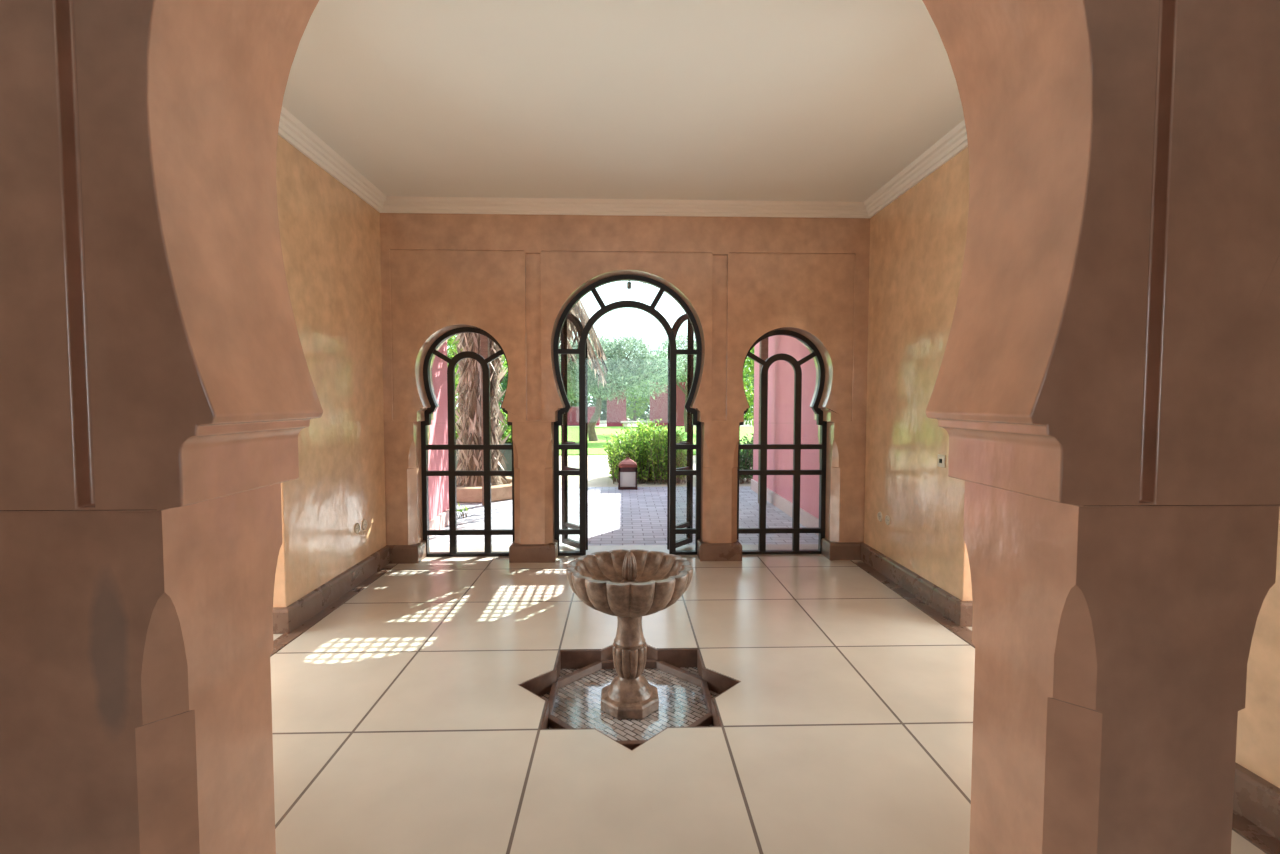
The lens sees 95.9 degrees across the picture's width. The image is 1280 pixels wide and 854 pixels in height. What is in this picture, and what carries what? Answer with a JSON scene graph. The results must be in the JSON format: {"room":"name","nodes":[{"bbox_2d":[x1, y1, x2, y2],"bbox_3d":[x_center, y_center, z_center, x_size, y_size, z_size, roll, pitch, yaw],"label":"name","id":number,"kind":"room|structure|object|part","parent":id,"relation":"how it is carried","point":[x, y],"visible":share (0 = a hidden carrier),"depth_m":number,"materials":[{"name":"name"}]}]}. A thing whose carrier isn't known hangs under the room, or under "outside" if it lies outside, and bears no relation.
{"room":"entrance hall","nodes":[
{"label":"entrance hall","id":0,"kind":"room"},
{"bbox_2d":[0,483,281,853],"bbox_3d":[-1.068,0.755,1.247,0.396,1.230,0.365,0,3,-2],"label":"wall pillar","id":1,"kind":"structure","parent":0,"point":[136,648],"depth_m":1.06,"materials":[{"name":"paint"}]},
{"bbox_2d":[273,135,448,606],"bbox_3d":[-2.388,-0.362,4.031,0.470,3.800,5.373,0,3,-2],"label":"wall","id":2,"kind":"structure","parent":0,"point":[330,236],"depth_m":4.16,"materials":[{"name":"paint"}]},
{"bbox_2d":[273,545,388,633],"bbox_3d":[-2.344,1.199,3.240,0.424,0.155,3.764,0,3,-2],"label":"baseboard","id":3,"kind":"structure","parent":2,"relation":"attached to","point":[287,619],"depth_m":3.97,"materials":[{"name":"stone"}]},
{"bbox_2d":[355,523,359,533],"bbox_3d":[-2.197,0.788,4.492,0.009,0.081,0.081,0,3,-2],"label":"wall socket","id":4,"kind":"object","parent":2,"relation":"attached to","point":[357,526],"visible":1,"depth_m":4.49,"materials":[{"name":"white plastic"}]},
{"bbox_2d":[362,520,366,529],"bbox_3d":[-2.201,0.782,4.617,0.009,0.081,0.081,0,3,-2],"label":"wall socket","id":5,"kind":"object","parent":2,"relation":"attached to","point":[364,523],"visible":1,"depth_m":4.62,"materials":[{"name":"white plastic"}]},
{"bbox_2d":[278,106,967,217],"bbox_3d":[-0.048,-1.792,3.165,4.227,0.108,3.639,0,3,-2],"label":"crown molding","id":6,"kind":"structure","parent":2,"relation":"attached to","point":[291,129],"depth_m":4.88,"materials":[{"name":"paint"}]},
{"bbox_2d":[270,562,1279,853],"bbox_3d":[-0.050,1.287,3.256,4.227,0.024,3.535,0,3,-2],"label":"trim","id":7,"kind":"structure","parent":2,"relation":"attached to","point":[1243,826],"depth_m":3.63,"materials":[{"name":"stone"}]},
{"bbox_2d":[384,422,429,544],"bbox_3d":[-2.283,0.565,5.249,0.613,1.234,0.424,0,3,-2],"label":"wall pillar","id":8,"kind":"structure","parent":0,"point":[402,440],"depth_m":5.05,"materials":[{"name":"brown paint"}]},
{"bbox_2d":[512,422,553,543],"bbox_3d":[-0.954,0.565,5.290,0.339,1.234,0.424,0,3,-2],"label":"wall pillar","id":9,"kind":"structure","parent":0,"point":[533,443],"depth_m":5.08,"materials":[{"name":"brown paint"}]},
{"bbox_2d":[282,0,963,201],"bbox_3d":[0.019,-1.920,1.013,10.100,0.350,8.800,0,3,-2],"label":"ceiling","id":10,"kind":"structure","parent":0,"point":[740,100],"depth_m":3.23,"materials":[{"name":"paint"}]},
{"bbox_2d":[387,538,862,563],"bbox_3d":[-0.108,1.110,5.212,5.024,0.155,0.232,0,3,-2],"label":"baseboard","id":11,"kind":"structure","parent":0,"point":[414,553],"depth_m":5.12,"materials":[{"name":"stone"}]},
{"bbox_2d":[380,213,869,422],"bbox_3d":[-0.108,-1.132,5.232,4.960,2.168,0.440,0,3,-2],"label":"wall","id":12,"kind":"structure","parent":0,"point":[512,278],"depth_m":5.01,"materials":[{"name":"brown paint"}]},
{"bbox_2d":[421,327,514,556],"bbox_3d":[-1.550,0.143,5.250,0.854,2.080,0.055,0,3,-2],"label":"window","id":13,"kind":"structure","parent":12,"relation":"in","point":[486,446],"depth_m":5.23,"materials":[{"name":"black metal"}]},
{"bbox_2d":[553,275,701,555],"bbox_3d":[-0.117,-0.104,5.455,1.344,2.557,0.400,0,3,-2],"label":"door","id":14,"kind":"structure","parent":12,"relation":"in","point":[673,529],"depth_m":5.28,"materials":[{"name":"black metal"}]},
{"bbox_2d":[737,330,826,553],"bbox_3d":[1.295,0.147,5.337,0.848,2.070,0.055,0,3,-2],"label":"window","id":15,"kind":"structure","parent":12,"relation":"in","point":[763,446],"depth_m":5.32,"materials":[{"name":"black metal"}]},
{"bbox_2d":[0,0,1279,511],"bbox_3d":[0.014,-0.942,1.196,9.500,2.172,0.375,0,3,-2],"label":"archway","id":16,"kind":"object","parent":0,"point":[1114,338],"depth_m":1.07,"materials":[{"name":"paint"}]},
{"bbox_2d":[701,422,738,542],"bbox_3d":[0.715,0.565,5.340,0.312,1.234,0.424,0,3,-2],"label":"wall pillar","id":17,"kind":"structure","parent":0,"point":[719,441],"depth_m":5.13,"materials":[{"name":"brown paint"}]},
{"bbox_2d":[270,556,1267,853],"bbox_3d":[0.015,1.446,1.169,10.100,0.140,8.800,0,3,-2],"label":"floor","id":18,"kind":"structure","parent":0,"point":[403,722],"depth_m":2.49,"materials":[{"name":"tile"}]},
{"bbox_2d":[424,544,822,558],"bbox_3d":[-0.117,1.274,5.474,4.427,0.202,0.420,0,3,-2],"label":"threshold","id":19,"kind":"object","parent":18,"relation":"on","point":[663,548],"depth_m":5.55,"materials":[{"name":"stone"}]},
{"bbox_2d":[818,422,865,541],"bbox_3d":[2.043,0.565,5.380,0.650,1.234,0.424,0,3,-2],"label":"wall pillar","id":20,"kind":"structure","parent":0,"point":[846,442],"depth_m":5.17,"materials":[{"name":"brown paint"}]},
{"bbox_2d":[864,147,1279,787],"bbox_3d":[2.243,-0.422,3.299,0.360,3.400,3.637,0,3,-2],"label":"wall","id":21,"kind":"structure","parent":0,"point":[918,240],"depth_m":4.14,"materials":[{"name":"paint"}]},
{"bbox_2d":[877,512,882,521],"bbox_3d":[2.012,0.752,4.843,0.009,0.081,0.081,0,3,-2],"label":"wall socket","id":22,"kind":"object","parent":21,"relation":"attached to","point":[879,515],"visible":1,"depth_m":4.84,"materials":[{"name":"white plastic"}]},
{"bbox_2d":[885,515,889,524],"bbox_3d":[2.016,0.758,4.704,0.009,0.081,0.081,0,3,-2],"label":"wall socket","id":23,"kind":"object","parent":21,"relation":"attached to","point":[887,518],"visible":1,"depth_m":4.71,"materials":[{"name":"white plastic"}]},
{"bbox_2d":[938,454,944,467],"bbox_3d":[2.038,0.230,3.908,0.013,0.084,0.084,0,3,-2],"label":"light switch","id":24,"kind":"object","parent":21,"relation":"attached to","point":[941,458],"visible":1,"depth_m":3.90,"materials":[{"name":"white plastic"}]},
{"bbox_2d":[861,542,1279,840],"bbox_3d":[2.241,1.198,3.379,0.424,0.155,3.764,0,3,-2],"label":"baseboard","id":25,"kind":"structure","parent":21,"relation":"attached to","point":[1256,799],"depth_m":3.65,"materials":[{"name":"stone"}]},
{"bbox_2d":[963,481,1278,853],"bbox_3d":[1.022,0.755,1.310,0.394,1.230,0.365,0,3,-2],"label":"wall pillar","id":26,"kind":"structure","parent":0,"point":[1112,645],"depth_m":1.12,"materials":[{"name":"paint"}]},
{"bbox_3d":[0.015,1.647,1.179,10.100,0.258,8.800,0,3,-2],"label":"foundation","id":27,"kind":"object","parent":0,"visible":0},
{"bbox_2d":[519,645,739,750],"bbox_3d":[-0.050,1.365,2.922,1.045,0.134,1.045,-1,3,-24],"label":"pool","id":28,"kind":"object","parent":27,"relation":"on","point":[687,690],"visible":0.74,"depth_m":3.01,"materials":[{"name":"tile"}]},
{"bbox_2d":[566,549,692,718],"bbox_3d":[-0.052,1.013,2.905,0.627,0.779,0.627,0,3,-2],"label":"fountain","id":29,"kind":"object","parent":28,"relation":"on","point":[628,585],"visible":1,"depth_m":2.84,"materials":[{"name":"brown stone"}]},
{"bbox_2d":[566,549,692,616],"bbox_3d":[-0.052,0.809,2.896,0.627,0.232,0.627,0,3,-2],"label":"scalloped bowl","id":30,"kind":"object","parent":29,"relation":"on","point":[609,585],"depth_m":2.74,"materials":[{"name":"stone"}]},
{"bbox_3d":[-0.052,1.001,2.905,0.160,0.187,0.160,0,3,-2],"label":"stem","id":31,"kind":"part","parent":29,"relation":"part of","materials":[{"name":"stone"}]},
{"label":"outside","id":32,"kind":"structure","parent":0,"visible":0},
{"bbox_2d":[499,414,752,486],"bbox_3d":[-0.992,0.210,32.780,80.000,0.588,54.500,0,3,-2],"label":"terrain","id":33,"kind":"structure","parent":32,"point":[571,459],"depth_m":10.48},
{"bbox_2d":[456,407,459,477],"bbox_3d":[-3.224,0.265,10.502,0.945,1.344,0.814,0,3,-2],"label":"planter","id":34,"kind":"object","parent":33,"relation":"on","point":[456,407],"visible":0.03,"depth_m":10.27,"materials":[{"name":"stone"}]},
{"bbox_2d":[447,334,507,429],"bbox_3d":[-6.301,-1.766,16.785,5.434,4.890,3.824,0,3,-2],"label":"tree","id":35,"kind":"object","parent":33,"relation":"on","point":[451,340],"visible":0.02,"depth_m":16.44,"materials":[{"name":"green plant"}]},
{"bbox_2d":[497,406,511,476],"bbox_3d":[-2.322,0.309,9.754,0.969,1.326,0.838,0,3,-2],"label":"bush","id":36,"kind":"object","parent":33,"relation":"on","point":[507,454],"visible":0.12,"depth_m":9.50,"materials":[{"name":"plant"}]},
{"bbox_2d":[447,346,589,408],"bbox_3d":[-6.875,-2.831,33.434,8.705,5.387,3.662,-1,3,-21],"label":"tree","id":37,"kind":"object","parent":33,"relation":"on","point":[505,380],"visible":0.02,"depth_m":32.86,"materials":[{"name":"green plant"}]},
{"bbox_2d":[453,282,646,486],"bbox_3d":[-2.321,-1.562,8.602,4.650,5.427,4.311,2,3,29],"label":"palm tree","id":38,"kind":"object","parent":33,"relation":"on","point":[468,401],"visible":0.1,"depth_m":8.44,"materials":[{"name":"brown plant"}]},
{"bbox_2d":[567,407,599,424],"bbox_3d":[-3.439,-0.618,32.617,2.400,1.050,0.500,0,3,-2],"label":"gate pier","id":39,"kind":"structure","parent":33,"relation":"on","point":[573,414],"depth_m":32.42,"materials":[{"name":"paint"}]},
{"bbox_2d":[559,455,609,486],"bbox_3d":[-1.047,1.009,12.284,0.850,0.297,5.500,0,3,-2],"label":"garden path","id":40,"kind":"structure","parent":33,"relation":"on","point":[598,471],"depth_m":11.27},
{"bbox_2d":[607,384,625,425],"bbox_3d":[-1.278,-1.236,31.452,1.150,2.400,0.700,0,3,-2],"label":"gate pier","id":41,"kind":"structure","parent":33,"relation":"on","point":[616,413],"depth_m":31.17,"materials":[{"name":"paint"}]},
{"bbox_2d":[559,333,684,440],"bbox_3d":[-1.141,-1.367,19.998,5.533,3.789,2.932,0,3,-2],"label":"tree","id":42,"kind":"object","parent":33,"relation":"on","point":[623,375],"visible":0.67,"depth_m":19.62,"materials":[{"name":"green plant"}]},
{"bbox_2d":[429,486,817,546],"bbox_3d":[-0.229,1.230,7.562,6.400,0.296,4.000,0,3,-2],"label":"paving","id":43,"kind":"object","parent":33,"relation":"on","point":[615,516],"visible":0.21,"depth_m":7.00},
{"bbox_2d":[457,503,468,517],"bbox_3d":[-2.179,1.014,7.034,0.158,0.175,0.183,1,3,15],"label":"plant","id":44,"kind":"object","parent":43,"relation":"on","point":[466,508],"visible":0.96,"depth_m":7.03,"materials":[{"name":"green plant"}]},
{"bbox_2d":[456,476,511,502],"bbox_3d":[-2.414,0.923,8.683,1.346,0.200,1.346,0,3,-2],"label":"planter","id":45,"kind":"object","parent":43,"relation":"on","point":[498,492],"visible":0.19,"depth_m":8.08,"materials":[{"name":"stone"}]},
{"bbox_2d":[480,334,767,504],"bbox_3d":[-0.164,-0.500,6.737,3.980,3.230,2.390,0,3,-2],"label":"pergola","id":46,"kind":"object","parent":43,"relation":"on","point":[484,341],"visible":0.04,"depth_m":7.81,"materials":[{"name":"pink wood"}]},
{"bbox_3d":[-2.087,-0.462,7.797,0.100,3.050,0.100,0,3,-2],"label":"post","id":47,"kind":"part","parent":46,"relation":"part of","materials":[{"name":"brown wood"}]},
{"bbox_3d":[1.691,-0.462,7.912,0.100,3.050,0.100,0,3,-2],"label":"post","id":48,"kind":"part","parent":46,"relation":"part of","materials":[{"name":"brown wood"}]},
{"bbox_2d":[618,454,637,489],"bbox_3d":[-0.199,0.712,9.371,0.310,0.563,0.310,0,3,-2],"label":"lantern","id":49,"kind":"object","parent":43,"relation":"on","point":[627,467],"visible":1,"depth_m":9.25,"materials":[{"name":"metal"}]},
{"bbox_3d":[-0.199,0.831,9.377,0.250,0.245,0.250,0,3,-2],"label":"lantern glass","id":50,"kind":"part","parent":49,"relation":"part of","materials":[{"name":"white glass"}]},
{"bbox_3d":[-0.199,0.814,9.376,0.310,0.360,0.310,0,3,-2],"label":"lantern frame","id":51,"kind":"part","parent":49,"relation":"part of","materials":[{"name":"metal"}]},
{"bbox_2d":[753,335,819,518],"bbox_3d":[2.100,-0.516,7.461,0.450,3.800,3.580,0,3,-2],"label":"wall","id":52,"kind":"structure","parent":43,"relation":"on","point":[780,425],"depth_m":7.35,"materials":[{"name":"pink paint"}]},
{"bbox_2d":[429,479,818,537],"bbox_3d":[-0.184,1.055,7.415,4.160,0.260,3.720,0,3,-2],"label":"trim","id":53,"kind":"structure","parent":52,"relation":"attached to","point":[439,522],"depth_m":6.64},
{"bbox_2d":[498,366,753,419],"bbox_3d":[-1.400,-2.541,41.909,22.066,4.774,3.024,0,3,-2],"label":"hedge","id":54,"kind":"object","parent":33,"relation":"on","point":[603,415],"visible":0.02,"depth_m":41.39,"materials":[{"name":"green plant"}]},
{"bbox_2d":[502,426,753,455],"bbox_3d":[-2.696,0.448,22.975,24.000,0.220,16.000,0,3,-2],"label":"lawn","id":55,"kind":"structure","parent":33,"relation":"on","point":[594,447],"depth_m":23.11,"materials":[{"name":"green plant"}]},
{"bbox_2d":[621,421,652,426],"bbox_3d":[-0.186,-0.170,30.934,1.700,0.280,0.400,0,3,-2],"label":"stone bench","id":56,"kind":"object","parent":55,"relation":"on","point":[625,423],"visible":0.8,"depth_m":30.74,"materials":[{"name":"beige stone"}]},
{"bbox_2d":[640,332,695,431],"bbox_3d":[2.281,-1.980,25.297,5.008,4.504,3.143,0,3,-2],"label":"tree","id":57,"kind":"object","parent":55,"relation":"on","point":[683,343],"visible":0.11,"depth_m":24.95,"materials":[{"name":"green plant"}]},
{"bbox_2d":[743,347,753,426],"bbox_3d":[4.483,-1.565,17.096,4.252,4.407,2.917,0,3,-2],"label":"tree","id":58,"kind":"object","parent":55,"relation":"on","point":[748,361],"visible":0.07,"depth_m":16.70,"materials":[{"name":"green plant"}]},
{"bbox_2d":[602,377,658,420],"bbox_3d":[-0.580,-2.433,38.280,5.086,4.157,3.092,1,3,13],"label":"tree","id":59,"kind":"object","parent":33,"relation":"on","point":[634,403],"visible":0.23,"depth_m":37.75,"materials":[{"name":"green plant"}]},
{"bbox_2d":[603,418,695,483],"bbox_3d":[0.170,0.379,10.436,1.745,1.136,1.646,0,3,-6],"label":"leafy bush","id":60,"kind":"object","parent":33,"relation":"on","point":[649,452],"visible":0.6,"depth_m":10.00,"materials":[{"name":"green plant"}]},
{"bbox_2d":[650,382,685,425],"bbox_3d":[1.496,-1.237,31.536,2.000,2.400,0.700,0,3,-2],"label":"gate pier","id":61,"kind":"structure","parent":33,"relation":"on","point":[658,407],"depth_m":31.24,"materials":[{"name":"paint"}]},
{"bbox_2d":[647,356,753,417],"bbox_3d":[4.879,-2.664,36.302,9.198,5.055,4.094,1,3,12],"label":"tree","id":62,"kind":"object","parent":33,"relation":"on","point":[749,382],"visible":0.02,"depth_m":35.92,"materials":[{"name":"green plant"}]},
{"bbox_2d":[739,433,752,483],"bbox_3d":[1.821,0.538,10.139,1.505,0.849,0.925,0,3,-2],"label":"hedge","id":63,"kind":"object","parent":33,"relation":"on","point":[744,464],"visible":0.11,"depth_m":9.96,"materials":[{"name":"green plant"}]}
]}

